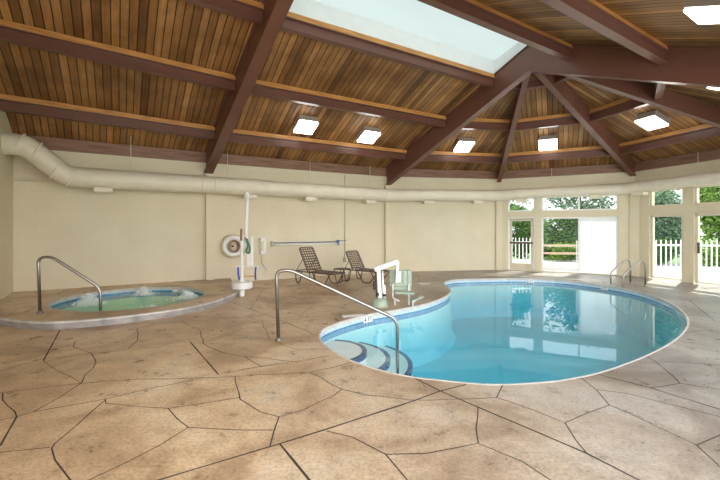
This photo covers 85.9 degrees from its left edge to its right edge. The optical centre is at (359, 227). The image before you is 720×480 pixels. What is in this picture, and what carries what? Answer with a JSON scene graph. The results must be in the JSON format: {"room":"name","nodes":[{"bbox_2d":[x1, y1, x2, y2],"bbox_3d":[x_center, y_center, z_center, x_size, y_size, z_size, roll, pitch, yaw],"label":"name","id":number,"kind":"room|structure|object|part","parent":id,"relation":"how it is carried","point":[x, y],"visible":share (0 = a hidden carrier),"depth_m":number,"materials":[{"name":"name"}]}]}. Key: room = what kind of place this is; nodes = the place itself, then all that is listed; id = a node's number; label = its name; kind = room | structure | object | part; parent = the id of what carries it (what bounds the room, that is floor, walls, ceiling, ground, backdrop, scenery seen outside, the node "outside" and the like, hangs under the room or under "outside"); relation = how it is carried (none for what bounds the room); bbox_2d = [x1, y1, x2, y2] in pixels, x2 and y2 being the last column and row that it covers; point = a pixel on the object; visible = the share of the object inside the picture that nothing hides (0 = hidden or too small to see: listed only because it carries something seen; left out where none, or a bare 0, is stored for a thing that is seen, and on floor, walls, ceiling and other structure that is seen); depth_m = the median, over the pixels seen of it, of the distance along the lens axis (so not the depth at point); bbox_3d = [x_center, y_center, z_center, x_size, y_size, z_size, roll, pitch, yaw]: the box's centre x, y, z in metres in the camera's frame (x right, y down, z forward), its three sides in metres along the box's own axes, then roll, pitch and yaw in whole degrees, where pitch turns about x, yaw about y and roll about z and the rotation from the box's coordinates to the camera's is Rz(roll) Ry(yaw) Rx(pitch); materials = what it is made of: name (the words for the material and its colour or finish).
{"room":"indoor swimming pool","nodes":[
{"label":"indoor swimming pool","id":0,"kind":"room"},
{"bbox_2d":[0,111,12,299],"bbox_3d":[-4.880,-1.365,3.933,0.256,5.870,11.041,0,0,-33],"label":"wall","id":1,"kind":"structure","parent":0,"point":[6,161],"depth_m":8.12,"materials":[{"name":"paint"}]},
{"bbox_2d":[13,150,498,291],"bbox_3d":[-1.550,-0.270,12.085,14.176,3.680,1.267,0,0,-24],"label":"wall","id":2,"kind":"structure","parent":0,"point":[119,237],"depth_m":10.90,"materials":[{"name":"paint"}]},
{"bbox_2d":[12,177,55,181],"bbox_3d":[-7.296,-1.100,8.866,1.000,0.060,0.100,0,0,-31],"label":"trim","id":3,"kind":"structure","parent":2,"relation":"attached to","point":[13,178],"depth_m":8.74,"materials":[{"name":"beige paint"}]},
{"bbox_2d":[26,135,205,162],"bbox_3d":[-5.979,-1.950,9.676,4.052,0.280,0.070,0,0,-31],"label":"trim","id":4,"kind":"structure","parent":2,"relation":"attached to","point":[58,144],"depth_m":9.62,"materials":[{"name":"wood"}]},
{"bbox_2d":[205,174,214,279],"bbox_3d":[-4.171,0.030,10.751,0.220,3.040,0.210,0,0,-29],"label":"trim","id":5,"kind":"structure","parent":2,"relation":"attached to","point":[209,198],"depth_m":10.66,"materials":[{"name":"paint"}]},
{"bbox_2d":[221,235,243,257],"bbox_3d":[-3.617,0.520,11.027,0.666,0.666,0.181,0,0,-29],"label":"life ring","id":6,"kind":"object","parent":2,"relation":"attached to","point":[233,254],"visible":0.93,"depth_m":10.94,"materials":[{"name":"white plastic"}]},
{"bbox_2d":[260,237,266,269],"bbox_3d":[-2.849,0.767,11.462,0.210,0.974,0.145,0,0,-29],"label":"wall phone","id":7,"kind":"object","parent":2,"relation":"attached to","point":[262,239],"visible":1,"depth_m":11.42,"materials":[{"name":"white plastic"}]},
{"bbox_2d":[218,154,386,176],"bbox_3d":[-1.646,-1.950,12.165,5.868,0.280,0.070,0,0,-29],"label":"trim","id":8,"kind":"structure","parent":2,"relation":"attached to","point":[241,160],"depth_m":12.00,"materials":[{"name":"wood"}]},
{"bbox_2d":[271,240,346,246],"bbox_3d":[-1.565,0.475,12.203,2.530,0.170,0.091,0,0,-29],"label":"pole","id":9,"kind":"object","parent":2,"relation":"attached to","point":[337,241],"visible":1,"depth_m":12.07,"materials":[{"name":"metal"}]},
{"bbox_2d":[343,175,345,261],"bbox_3d":[-0.500,-0.310,12.810,0.080,2.880,0.060,0,0,-29],"label":"conduit","id":10,"kind":"object","parent":2,"relation":"attached to","point":[344,258],"visible":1,"depth_m":12.80,"materials":[{"name":"metal"}]},
{"bbox_2d":[1,132,719,203],"bbox_3d":[0.900,-1.504,11.072,17.286,1.392,5.635,0,0,-4],"label":"air duct","id":11,"kind":"object","parent":2,"relation":"attached to","point":[30,149],"visible":1,"depth_m":10.69,"materials":[{"name":"beige metal"}]},
{"bbox_2d":[94,187,112,192],"bbox_3d":[-5.947,-0.881,8.975,0.360,0.100,0.220,0,0,-32],"label":"air register","id":12,"kind":"object","parent":11,"relation":"attached to","point":[96,189],"depth_m":8.90,"materials":[{"name":"beige paint"}]},
{"bbox_3d":[-5.502,-1.779,9.291,0.060,0.843,0.060,0,0,0],"label":"hanger rod","id":13,"kind":"part","parent":11,"relation":"part of","materials":[{"name":"beige paint"}]},
{"bbox_2d":[243,194,256,198],"bbox_3d":[-3.097,-0.883,10.889,0.360,0.100,0.220,0,0,-29],"label":"air register","id":14,"kind":"object","parent":11,"relation":"attached to","point":[251,196],"depth_m":10.82,"materials":[{"name":"beige paint"}]},
{"bbox_2d":[303,197,316,200],"bbox_3d":[-1.516,-0.882,11.777,0.360,0.100,0.220,0,0,-29],"label":"air register","id":15,"kind":"object","parent":11,"relation":"attached to","point":[304,198],"depth_m":11.69,"materials":[{"name":"beige paint"}]},
{"bbox_2d":[364,200,375,203],"bbox_3d":[0.329,-0.863,12.812,0.415,0.109,0.362,0,0,0],"label":"air register","id":16,"kind":"object","parent":11,"relation":"attached to","point":[365,201],"depth_m":12.73,"materials":[{"name":"beige paint"}]},
{"bbox_2d":[422,200,433,203],"bbox_3d":[2.366,-0.903,13.460,0.360,0.100,0.220,0,0,-11],"label":"air register","id":17,"kind":"object","parent":11,"relation":"attached to","point":[423,201],"depth_m":13.36,"materials":[{"name":"beige paint"}]},
{"bbox_2d":[471,200,482,203],"bbox_3d":[4.185,-0.926,13.824,0.393,0.109,0.283,0,0,0],"label":"air register","id":18,"kind":"object","parent":11,"relation":"attached to","point":[472,201],"depth_m":13.73,"materials":[{"name":"beige paint"}]},
{"bbox_2d":[515,199,526,202],"bbox_3d":[5.676,-0.954,13.635,0.413,0.109,0.346,0,0,0],"label":"air register","id":19,"kind":"object","parent":11,"relation":"attached to","point":[516,200],"depth_m":13.56,"materials":[{"name":"beige paint"}]},
{"bbox_2d":[589,195,601,198],"bbox_3d":[7.717,-1.023,12.679,0.360,0.100,0.220,0,0,25],"label":"air register","id":20,"kind":"object","parent":11,"relation":"attached to","point":[590,196],"depth_m":12.61,"materials":[{"name":"beige paint"}]},
{"bbox_2d":[631,191,647,195],"bbox_3d":[8.591,-1.058,11.886,0.220,0.100,0.360,0,0,-18],"label":"air register","id":21,"kind":"object","parent":11,"relation":"attached to","point":[634,193],"depth_m":11.83,"materials":[{"name":"beige paint"}]},
{"bbox_2d":[384,185,389,272],"bbox_3d":[0.938,0.030,13.578,0.160,3.040,0.210,0,0,-19],"label":"trim","id":22,"kind":"structure","parent":2,"relation":"attached to","point":[386,204],"depth_m":13.48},
{"bbox_2d":[402,169,497,178],"bbox_3d":[3.037,-1.950,13.951,4.241,0.280,0.070,0,0,-10],"label":"trim","id":23,"kind":"structure","parent":2,"relation":"attached to","point":[427,173],"depth_m":13.96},
{"bbox_2d":[0,270,719,479],"bbox_3d":[3.396,1.549,5.851,16.167,0.001,16.336,0,0,-31],"label":"floor","id":24,"kind":"structure","parent":0,"point":[208,394],"depth_m":3.44,"materials":[{"name":"concrete"}]},
{"bbox_2d":[0,278,238,329],"bbox_3d":[-4.679,1.843,8.127,4.712,1.114,4.077,0,0,-31],"label":"hot tub","id":25,"kind":"object","parent":24,"relation":"on","point":[69,308],"visible":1,"depth_m":7.84,"materials":[{"name":"concrete"}]},
{"bbox_2d":[36,256,101,313],"bbox_3d":[-4.982,1.257,6.638,0.949,1.585,0.106,0,0,-18],"label":"handrail","id":26,"kind":"object","parent":25,"relation":"on","point":[39,259],"visible":0.96,"depth_m":6.53,"materials":[{"name":"silver metal"}]},
{"bbox_2d":[231,192,258,295],"bbox_3d":[-2.658,0.370,8.800,0.545,2.360,0.470,0,0,33],"label":"lift","id":27,"kind":"object","parent":24,"relation":"on","point":[241,284],"visible":1,"depth_m":8.79,"materials":[{"name":"white metal"}]},
{"bbox_3d":[-2.520,0.536,8.852,0.172,0.672,0.055,0,0,0],"label":"folded seat","id":28,"kind":"part","parent":27,"relation":"part of","materials":[{"name":"white plastic"}]},
{"bbox_2d":[295,247,345,285],"bbox_3d":[-1.126,1.045,10.784,1.502,1.010,0.574,0,0,39],"label":"chaise lounge","id":29,"kind":"object","parent":24,"relation":"on","point":[326,272],"visible":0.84,"depth_m":10.91,"materials":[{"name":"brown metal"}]},
{"bbox_3d":[-1.414,0.884,11.016,0.398,0.688,0.572,0,0,39],"label":"backrest frame","id":30,"kind":"part","parent":29,"relation":"part of","materials":[{"name":"brown metal"}]},
{"bbox_3d":[-1.126,1.220,10.784,1.502,0.032,0.572,0,0,39],"label":"frame","id":31,"kind":"part","parent":29,"relation":"part of","materials":[{"name":"brown metal"}]},
{"bbox_2d":[334,267,349,282],"bbox_3d":[-0.520,1.352,11.100,0.368,0.391,0.368,0,0,30],"label":"side table","id":32,"kind":"object","parent":24,"relation":"on","point":[340,268],"visible":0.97,"depth_m":11.09,"materials":[{"name":"brown metal"}]},
{"bbox_2d":[344,250,388,282],"bbox_3d":[0.207,1.112,11.201,1.412,0.876,0.572,0,0,40],"label":"chaise lounge","id":33,"kind":"object","parent":24,"relation":"on","point":[358,269],"visible":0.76,"depth_m":11.38,"materials":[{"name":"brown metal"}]},
{"bbox_3d":[-0.146,0.951,11.497,0.330,0.554,0.572,0,0,40],"label":"backrest frame","id":34,"kind":"part","parent":33,"relation":"part of","materials":[{"name":"brown metal"}]},
{"bbox_3d":[0.207,1.220,11.201,1.412,0.032,0.572,0,0,40],"label":"frame","id":35,"kind":"part","parent":33,"relation":"part of","materials":[{"name":"brown metal"}]},
{"bbox_2d":[371,259,423,308],"bbox_3d":[0.727,1.087,7.705,1.034,0.927,0.509,0,0,0],"label":"lift","id":36,"kind":"object","parent":24,"relation":"on","point":[400,281],"visible":0.98,"depth_m":7.66,"materials":[{"name":"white plastic"}]},
{"bbox_3d":[0.704,1.287,7.713,0.039,0.317,0.254,0,0,-23],"label":"seat frame","id":37,"kind":"part","parent":36,"relation":"part of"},
{"bbox_3d":[0.826,1.025,7.908,0.460,0.348,0.103,0,0,0],"label":"seat","id":38,"kind":"part","parent":36,"relation":"part of","materials":[{"name":"green plastic"}]},
{"bbox_3d":[0.873,1.252,7.739,0.403,0.124,0.360,0,0,0],"label":"seat","id":39,"kind":"part","parent":36,"relation":"part of","materials":[{"name":"green plastic"}]},
{"bbox_2d":[318,278,689,384],"bbox_3d":[3.248,2.122,7.813,5.568,1.157,9.221,0,0,26],"label":"swimming pool","id":40,"kind":"object","parent":24,"relation":"in","point":[484,331],"visible":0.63,"depth_m":8.69,"materials":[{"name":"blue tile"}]},
{"bbox_2d":[275,269,398,373],"bbox_3d":[-0.312,1.367,5.413,1.740,1.606,0.105,0,0,-4],"label":"pool handrail","id":41,"kind":"object","parent":40,"relation":"on","point":[278,338],"visible":1,"depth_m":5.39,"materials":[{"name":"silver metal"}]},
{"bbox_2d":[610,259,632,283],"bbox_3d":[7.267,1.556,10.769,0.614,1.389,0.092,0,0,0],"label":"grab rail","id":42,"kind":"object","parent":24,"relation":"on","point":[622,262],"visible":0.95,"depth_m":10.75,"materials":[{"name":"silver metal"}]},
{"bbox_2d":[622,260,646,286],"bbox_3d":[7.290,1.555,10.277,0.684,1.390,0.092,0,0,-2],"label":"grab rail","id":43,"kind":"object","parent":24,"relation":"on","point":[637,263],"visible":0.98,"depth_m":10.26,"materials":[{"name":"silver metal"}]},
{"bbox_2d":[0,0,719,170],"bbox_3d":[2.235,-3.180,8.064,16.260,2.334,11.887,0,0,-32],"label":"ceiling","id":44,"kind":"structure","parent":0,"point":[176,30],"depth_m":8.45,"materials":[{"name":"wood"}]},
{"bbox_2d":[0,94,214,139],"bbox_3d":[-5.385,-2.434,8.693,4.048,0.427,0.160,0,0,-31],"label":"purlin","id":45,"kind":"object","parent":44,"relation":"attached to","point":[8,103],"visible":1,"depth_m":8.48,"materials":[{"name":"orange wood"}]},
{"bbox_2d":[0,19,235,91],"bbox_3d":[-4.406,-3.156,7.179,4.081,0.484,0.160,0,0,-31],"label":"purlin","id":46,"kind":"object","parent":44,"relation":"attached to","point":[10,32],"visible":1,"depth_m":7.05,"materials":[{"name":"orange wood"}]},
{"bbox_2d":[180,0,263,24],"bbox_3d":[-3.450,-3.792,5.701,4.114,0.412,0.160,0,0,-32],"label":"purlin","id":47,"kind":"object","parent":44,"relation":"attached to","point":[248,10],"visible":1,"depth_m":6.53,"materials":[{"name":"orange wood"}]},
{"bbox_2d":[204,0,293,173],"bbox_3d":[-1.080,-2.899,5.970,0.240,2.794,11.217,0,0,-33],"label":"roof frame","id":48,"kind":"object","parent":44,"relation":"attached to","point":[261,38],"visible":0.96,"depth_m":7.66,"materials":[{"name":"wood"}]},
{"bbox_2d":[293,114,318,134],"bbox_3d":[-1.429,-2.711,10.153,0.520,0.384,0.537,0,0,-30],"label":"ceiling light","id":49,"kind":"object","parent":44,"relation":"attached to","point":[304,124],"visible":1,"depth_m":10.04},
{"bbox_2d":[294,120,318,134],"bbox_3d":[-1.416,-2.633,10.130,0.515,0.227,0.485,0,0,-30],"label":"diffuser","id":50,"kind":"object","parent":49,"relation":"attached to","point":[300,126],"depth_m":10.07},
{"bbox_2d":[228,129,406,159],"bbox_3d":[-1.015,-2.379,11.230,5.780,0.321,0.160,0,0,-30],"label":"purlin","id":51,"kind":"object","parent":44,"relation":"attached to","point":[237,136],"visible":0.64,"depth_m":11.02,"materials":[{"name":"orange wood"}]},
{"bbox_2d":[250,80,446,127],"bbox_3d":[-0.040,-3.072,9.774,5.797,0.321,0.160,0,0,-30],"label":"purlin","id":52,"kind":"object","parent":44,"relation":"attached to","point":[261,88],"visible":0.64,"depth_m":9.51,"materials":[{"name":"orange wood"}]},
{"bbox_2d":[357,126,380,143],"bbox_3d":[0.243,-2.686,11.170,0.520,0.384,0.537,0,0,-30],"label":"ceiling light","id":53,"kind":"object","parent":44,"relation":"attached to","point":[367,134],"visible":1,"depth_m":11.05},
{"bbox_2d":[280,12,495,87],"bbox_3d":[0.907,-3.745,8.361,5.816,0.321,0.160,0,0,-31],"label":"purlin","id":54,"kind":"object","parent":44,"relation":"attached to","point":[294,23],"visible":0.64,"depth_m":8.04,"materials":[{"name":"orange wood"}]},
{"bbox_2d":[289,0,525,73],"bbox_3d":[1.495,-4.244,7.585,5.925,0.673,2.036,0,0,-32],"label":"window","id":55,"kind":"structure","parent":44,"relation":"attached to","point":[413,24],"depth_m":8.30,"materials":[{"name":"glass"}]},
{"bbox_3d":[1.495,-4.434,7.585,5.925,0.293,2.036,0,0,-32],"label":"acrylic panel","id":56,"kind":"part","parent":55,"relation":"part of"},
{"bbox_2d":[422,151,501,162],"bbox_3d":[3.232,-2.379,12.973,3.271,0.321,0.160,0,0,-10],"label":"purlin","id":57,"kind":"object","parent":44,"relation":"attached to","point":[436,156],"visible":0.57,"depth_m":12.98,"materials":[{"name":"orange wood"}]},
{"bbox_2d":[453,137,474,151],"bbox_3d":[3.318,-2.667,12.405,0.520,0.396,0.538,0,0,-10],"label":"ceiling light","id":58,"kind":"object","parent":44,"relation":"attached to","point":[463,144],"visible":1,"depth_m":12.26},
{"bbox_2d":[462,118,509,130],"bbox_3d":[3.534,-3.072,11.447,1.935,0.321,0.160,0,0,-10],"label":"purlin","id":59,"kind":"object","parent":44,"relation":"attached to","point":[477,123],"visible":0.61,"depth_m":11.46,"materials":[{"name":"orange wood"}]},
{"bbox_2d":[417,0,573,60],"bbox_3d":[2.013,-3.745,6.709,5.839,0.321,0.160,0,0,-32],"label":"purlin","id":60,"kind":"object","parent":44,"relation":"attached to","point":[475,12],"visible":1,"depth_m":7.06,"materials":[{"name":"orange wood"}]},
{"bbox_2d":[497,75,529,181],"bbox_3d":[4.573,-2.955,11.738,0.140,2.548,5.077,0,0,12],"label":"rafter","id":61,"kind":"object","parent":44,"relation":"attached to","point":[519,97],"visible":0.6,"depth_m":11.27,"materials":[{"name":"brown wood"}]},
{"bbox_2d":[512,83,520,89],"bbox_3d":[3.828,-3.745,9.966,0.638,0.321,0.160,0,0,-10],"label":"purlin","id":62,"kind":"object","parent":44,"relation":"attached to","point":[517,87],"visible":0.16,"depth_m":9.99,"materials":[{"name":"orange wood"}]},
{"bbox_2d":[526,75,545,89],"bbox_3d":[4.530,-3.745,9.861,0.618,0.321,0.160,0,0,27],"label":"purlin","id":63,"kind":"object","parent":44,"relation":"attached to","point":[534,82],"visible":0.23,"depth_m":9.87,"materials":[{"name":"orange wood"}]},
{"bbox_2d":[539,134,556,150],"bbox_3d":[5.875,-2.666,12.093,0.520,0.391,0.538,0,0,27],"label":"ceiling light","id":64,"kind":"object","parent":44,"relation":"attached to","point":[548,142],"visible":1,"depth_m":11.97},
{"bbox_2d":[515,113,580,130],"bbox_3d":[5.438,-3.072,11.164,1.881,0.321,0.160,0,0,27],"label":"purlin","id":65,"kind":"object","parent":44,"relation":"attached to","point":[566,119],"visible":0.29,"depth_m":11.16,"materials":[{"name":"orange wood"}]},
{"bbox_2d":[386,45,719,184],"bbox_3d":[4.000,-2.899,9.100,0.200,2.794,10.682,0,0,-34],"label":"ceiling beam","id":66,"kind":"structure","parent":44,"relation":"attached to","point":[691,66],"depth_m":8.13,"materials":[{"name":"wood"}]},
{"bbox_2d":[506,146,610,162],"bbox_3d":[6.372,-2.379,12.506,3.181,0.321,0.160,0,0,27],"label":"purlin","id":67,"kind":"object","parent":44,"relation":"attached to","point":[591,151],"visible":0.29,"depth_m":12.46,"materials":[{"name":"orange wood"}]},
{"bbox_2d":[554,75,569,83],"bbox_3d":[4.951,-3.745,9.357,0.160,0.321,0.578,0,0,-15],"label":"purlin","id":68,"kind":"object","parent":44,"relation":"attached to","point":[559,79],"visible":0.39,"depth_m":9.48,"materials":[{"name":"orange wood"}]},
{"bbox_2d":[534,73,635,175],"bbox_3d":[6.437,-2.945,10.783,5.570,2.568,0.160,0,0,-35],"label":"rafter","id":69,"kind":"object","parent":44,"relation":"attached to","point":[563,92],"visible":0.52,"depth_m":10.56,"materials":[{"name":"wood"}]},
{"bbox_2d":[540,0,669,65],"bbox_3d":[2.960,-3.072,5.296,5.860,0.321,0.160,0,0,-33],"label":"purlin","id":70,"kind":"object","parent":44,"relation":"attached to","point":[590,13],"visible":1,"depth_m":5.82,"materials":[{"name":"orange wood"}]},
{"bbox_2d":[589,97,648,121],"bbox_3d":[6.580,-3.072,9.796,0.160,0.321,1.772,0,0,-15],"label":"purlin","id":71,"kind":"object","parent":44,"relation":"attached to","point":[626,104],"visible":0.68,"depth_m":9.90,"materials":[{"name":"orange wood"}]},
{"bbox_2d":[562,75,719,127],"bbox_3d":[6.965,-2.970,8.874,5.592,2.518,0.160,0,0,4],"label":"rafter","id":72,"kind":"object","parent":44,"relation":"attached to","point":[672,101],"visible":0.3,"depth_m":8.83,"materials":[{"name":"wood"}]},
{"bbox_2d":[635,110,669,130],"bbox_3d":[7.468,-2.754,9.899,0.537,0.382,0.520,0,0,-15],"label":"ceiling light","id":73,"kind":"object","parent":44,"relation":"attached to","point":[654,119],"visible":1,"depth_m":9.78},
{"bbox_2d":[635,116,667,130],"bbox_3d":[7.444,-2.675,9.893,0.486,0.224,0.515,0,0,-15],"label":"diffuser","id":74,"kind":"object","parent":73,"relation":"attached to","point":[647,122],"depth_m":9.81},
{"bbox_2d":[654,83,665,100],"bbox_3d":[6.155,-3.072,7.905,0.160,0.321,2.261,0,0,35],"label":"purlin","id":75,"kind":"object","parent":44,"relation":"attached to","point":[659,88],"visible":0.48,"depth_m":8.32,"materials":[{"name":"orange wood"}]},
{"bbox_2d":[619,124,719,154],"bbox_3d":[8.257,-2.379,10.248,0.160,0.321,3.002,0,0,-15],"label":"purlin","id":76,"kind":"object","parent":44,"relation":"attached to","point":[705,130],"visible":1,"depth_m":10.24,"materials":[{"name":"orange wood"}]},
{"bbox_2d":[683,0,719,23],"bbox_3d":[4.218,-2.585,4.538,0.520,0.384,0.537,0,0,-34],"label":"ceiling light","id":77,"kind":"object","parent":44,"relation":"attached to","point":[700,11],"visible":1,"depth_m":4.54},
{"bbox_2d":[499,172,634,274],"bbox_3d":[7.045,-0.270,13.498,4.168,3.680,0.220,0,0,27],"label":"wall","id":78,"kind":"structure","parent":0,"point":[622,212],"depth_m":13.35,"materials":[{"name":"paint"}]},
{"bbox_2d":[496,187,501,269],"bbox_3d":[5.135,0.030,14.315,0.220,3.040,0.170,0,0,9],"label":"trim","id":79,"kind":"structure","parent":78,"relation":"attached to","point":[498,203],"depth_m":14.23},
{"bbox_2d":[508,217,534,270],"bbox_3d":[5.857,0.585,14.056,0.891,1.930,0.130,0,0,27],"label":"door","id":80,"kind":"structure","parent":78,"relation":"in","point":[512,266],"depth_m":14.04,"materials":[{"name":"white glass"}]},
{"bbox_2d":[508,199,534,211],"bbox_3d":[5.868,-0.855,14.078,0.891,0.510,0.080,0,0,27],"label":"window","id":81,"kind":"structure","parent":78,"relation":"in","point":[509,210],"depth_m":14.08,"materials":[{"name":"white wood"}]},
{"bbox_2d":[502,164,625,178],"bbox_3d":[6.977,-1.950,13.364,4.128,0.280,0.070,0,0,27],"label":"trim","id":82,"kind":"structure","parent":78,"relation":"attached to","point":[609,168],"depth_m":13.30,"materials":[{"name":"wood"}]},
{"bbox_2d":[502,269,628,275],"bbox_3d":[6.992,1.535,13.393,4.168,0.030,0.015,0,0,27],"label":"baseboard","id":83,"kind":"structure","parent":78,"relation":"attached to","point":[502,269],"depth_m":13.34,"materials":[{"name":"beige paint"}]},
{"bbox_2d":[542,216,617,273],"bbox_3d":[7.467,0.585,13.237,2.275,1.930,0.120,0,0,27],"label":"door","id":84,"kind":"structure","parent":78,"relation":"in","point":[597,243],"depth_m":13.02,"materials":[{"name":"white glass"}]},
{"bbox_3d":[6.995,1.440,13.507,1.091,0.120,0.050,0,0,27],"label":"rail","id":85,"kind":"part","parent":84,"relation":"part of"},
{"bbox_3d":[7.406,0.815,13.223,0.048,0.770,0.040,0,0,27],"label":"handle","id":86,"kind":"part","parent":84,"relation":"part of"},
{"bbox_2d":[542,195,617,210],"bbox_3d":[7.476,-0.855,13.255,2.275,0.510,0.080,0,0,27],"label":"window","id":87,"kind":"structure","parent":78,"relation":"in","point":[616,208],"depth_m":13.18,"materials":[{"name":"white wood"}]},
{"bbox_2d":[581,218,615,272],"bbox_3d":[7.984,0.585,12.986,1.005,1.810,0.005,0,0,27],"label":"roller shade","id":88,"kind":"object","parent":78,"relation":"attached to","point":[598,235],"depth_m":12.98,"materials":[{"name":"fabric"}]},
{"bbox_2d":[629,181,638,276],"bbox_3d":[8.831,0.030,12.434,0.150,3.040,0.260,0,0,-39],"label":"trim","id":89,"kind":"structure","parent":78,"relation":"attached to","point":[633,200],"depth_m":12.38,"materials":[{"name":"paint"}]},
{"bbox_2d":[635,159,719,283],"bbox_3d":[9.481,-0.270,10.579,0.220,3.680,3.942,0,0,-15],"label":"wall","id":90,"kind":"structure","parent":0,"point":[688,209],"depth_m":11.05,"materials":[{"name":"paint"}]},
{"bbox_2d":[650,214,682,281],"bbox_3d":[9.188,0.570,11.564,0.080,1.960,0.980,0,0,-15],"label":"door","id":91,"kind":"structure","parent":90,"relation":"in","point":[652,217],"depth_m":11.96,"materials":[{"name":"beige paint"}]},
{"bbox_2d":[650,188,682,206],"bbox_3d":[9.188,-0.910,11.564,0.080,0.520,0.980,0,0,-15],"label":"window","id":92,"kind":"structure","parent":90,"relation":"in","point":[651,192],"depth_m":11.75,"materials":[{"name":"beige paint"}]},
{"bbox_2d":[635,148,719,171],"bbox_3d":[9.336,-1.950,10.539,0.070,0.280,3.902,0,0,-15],"label":"trim","id":93,"kind":"structure","parent":90,"relation":"attached to","point":[714,154],"depth_m":11.08,"materials":[{"name":"wood"}]},
{"bbox_2d":[695,213,719,286],"bbox_3d":[9.594,0.570,10.019,0.120,1.960,1.658,0,0,-15],"label":"door","id":94,"kind":"structure","parent":90,"relation":"in","point":[697,215],"depth_m":10.75,"materials":[{"name":"beige paint"}]},
{"bbox_3d":[9.364,0.550,10.703,0.040,0.300,0.040,0,0,-15],"label":"handle","id":95,"kind":"part","parent":94,"relation":"part of","materials":[{"name":"brown metal"}]},
{"bbox_2d":[695,184,719,204],"bbox_3d":[9.614,-0.910,10.024,0.080,0.520,1.658,0,0,-15],"label":"window","id":96,"kind":"structure","parent":90,"relation":"in","point":[697,187],"depth_m":10.72,"materials":[{"name":"beige paint"}]},
{"label":"outside","id":97,"kind":"structure","parent":0,"visible":0},
{"bbox_2d":[513,239,717,265],"bbox_3d":[15.000,1.670,20.000,90.000,0.001,80.000,0,0,0],"label":"lawn","id":98,"kind":"structure","parent":97,"point":[678,259],"depth_m":21.19,"materials":[{"name":"green plant"}]},
{"bbox_2d":[510,199,530,207],"bbox_3d":[9.507,-0.752,24.936,3.340,4.849,2.727,0,0,0],"label":"tree","id":99,"kind":"object","parent":98,"relation":"on","point":[528,199],"visible":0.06,"depth_m":24.46,"materials":[{"name":"green plant"}]},
{"bbox_2d":[510,203,552,258],"bbox_3d":[8.301,0.221,19.815,2.845,2.910,2.277,0,0,0],"label":"tree","id":100,"kind":"object","parent":98,"relation":"on","point":[524,230],"visible":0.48,"depth_m":19.40,"materials":[{"name":"green plant"}]},
{"bbox_2d":[546,242,575,260],"bbox_3d":[9.970,1.135,18.339,2.500,1.079,1.058,0,0,0],"label":"shrub","id":101,"kind":"object","parent":98,"relation":"on","point":[558,249],"visible":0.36,"depth_m":18.16,"materials":[{"name":"green plant"}]},
{"bbox_2d":[543,218,585,258],"bbox_3d":[10.512,0.394,20.331,3.159,2.569,1.918,0,0,0],"label":"tree","id":102,"kind":"object","parent":98,"relation":"on","point":[567,228],"visible":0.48,"depth_m":19.88,"materials":[{"name":"green plant"}]},
{"bbox_2d":[543,196,615,226],"bbox_3d":[13.538,-1.043,23.531,5.306,5.430,3.219,0,0,0],"label":"tree","id":103,"kind":"object","parent":98,"relation":"on","point":[601,204],"visible":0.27,"depth_m":23.10,"materials":[{"name":"green plant"}]},
{"bbox_2d":[655,237,678,264],"bbox_3d":[12.104,1.018,15.971,2.416,1.312,1.085,0,0,-4],"label":"shrub","id":104,"kind":"object","parent":98,"relation":"on","point":[666,238],"visible":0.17,"depth_m":15.77,"materials":[{"name":"green plant"}]},
{"bbox_2d":[654,190,681,259],"bbox_3d":[13.520,-0.166,17.342,2.664,3.682,1.774,0,0,-18],"label":"tree","id":105,"kind":"object","parent":98,"relation":"on","point":[665,227],"visible":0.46,"depth_m":16.84,"materials":[{"name":"green plant"}]},
{"bbox_2d":[699,186,719,265],"bbox_3d":[15.989,-0.748,17.080,3.107,4.842,2.132,0,0,21],"label":"tree","id":106,"kind":"object","parent":98,"relation":"on","point":[711,224],"visible":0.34,"depth_m":17.09,"materials":[{"name":"green plant"}]},
{"bbox_2d":[702,241,719,266],"bbox_3d":[14.335,1.077,15.268,2.554,1.192,1.101,0,0,0],"label":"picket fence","id":107,"kind":"object","parent":98,"relation":"on","point":[703,242],"visible":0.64,"depth_m":15.11,"materials":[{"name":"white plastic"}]},
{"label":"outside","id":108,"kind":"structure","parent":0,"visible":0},
{"bbox_2d":[513,260,719,282],"bbox_3d":[10.000,1.575,10.500,13.000,0.001,17.000,0,0,0],"label":"floor","id":109,"kind":"structure","parent":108,"point":[714,277],"depth_m":14.34,"materials":[{"name":"concrete"}]},
{"bbox_2d":[512,237,530,262],"bbox_3d":[7.185,0.955,17.288,1.780,1.230,0.095,0,0,8],"label":"picket fence","id":110,"kind":"object","parent":109,"relation":"on","point":[515,259],"visible":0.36,"depth_m":17.29,"materials":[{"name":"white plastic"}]},
{"bbox_3d":[7.200,1.430,17.300,1.712,0.055,0.035,0,0,7],"label":"rail","id":111,"kind":"part","parent":110,"relation":"part of","materials":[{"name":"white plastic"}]},
{"bbox_2d":[543,242,575,262],"bbox_3d":[10.107,1.130,17.344,3.847,1.000,0.140,0,0,9],"label":"rail fence","id":112,"kind":"object","parent":109,"relation":"on","point":[544,245],"visible":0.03,"depth_m":17.46,"materials":[{"name":"brown wood"}]},
{"bbox_3d":[10.100,0.795,17.300,3.847,0.090,0.050,0,0,9],"label":"rail","id":113,"kind":"part","parent":112,"relation":"part of","materials":[{"name":"brown wood"}]},
{"bbox_3d":[10.100,1.145,17.300,3.847,0.090,0.050,0,0,9],"label":"rail","id":114,"kind":"part","parent":112,"relation":"part of","materials":[{"name":"brown wood"}]},
{"bbox_2d":[655,240,719,271],"bbox_3d":[12.237,0.955,14.003,4.918,1.230,0.099,0,0,14],"label":"picket fence","id":115,"kind":"object","parent":109,"relation":"on","point":[656,244],"visible":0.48,"depth_m":14.16,"materials":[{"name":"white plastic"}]},
{"bbox_3d":[12.250,0.630,14.000,4.851,0.055,0.035,0,0,14],"label":"rail","id":116,"kind":"part","parent":115,"relation":"part of","materials":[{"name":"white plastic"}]},
{"bbox_3d":[12.250,1.430,14.000,4.851,0.055,0.035,0,0,14],"label":"rail","id":117,"kind":"part","parent":115,"relation":"part of","materials":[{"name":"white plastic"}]}
]}

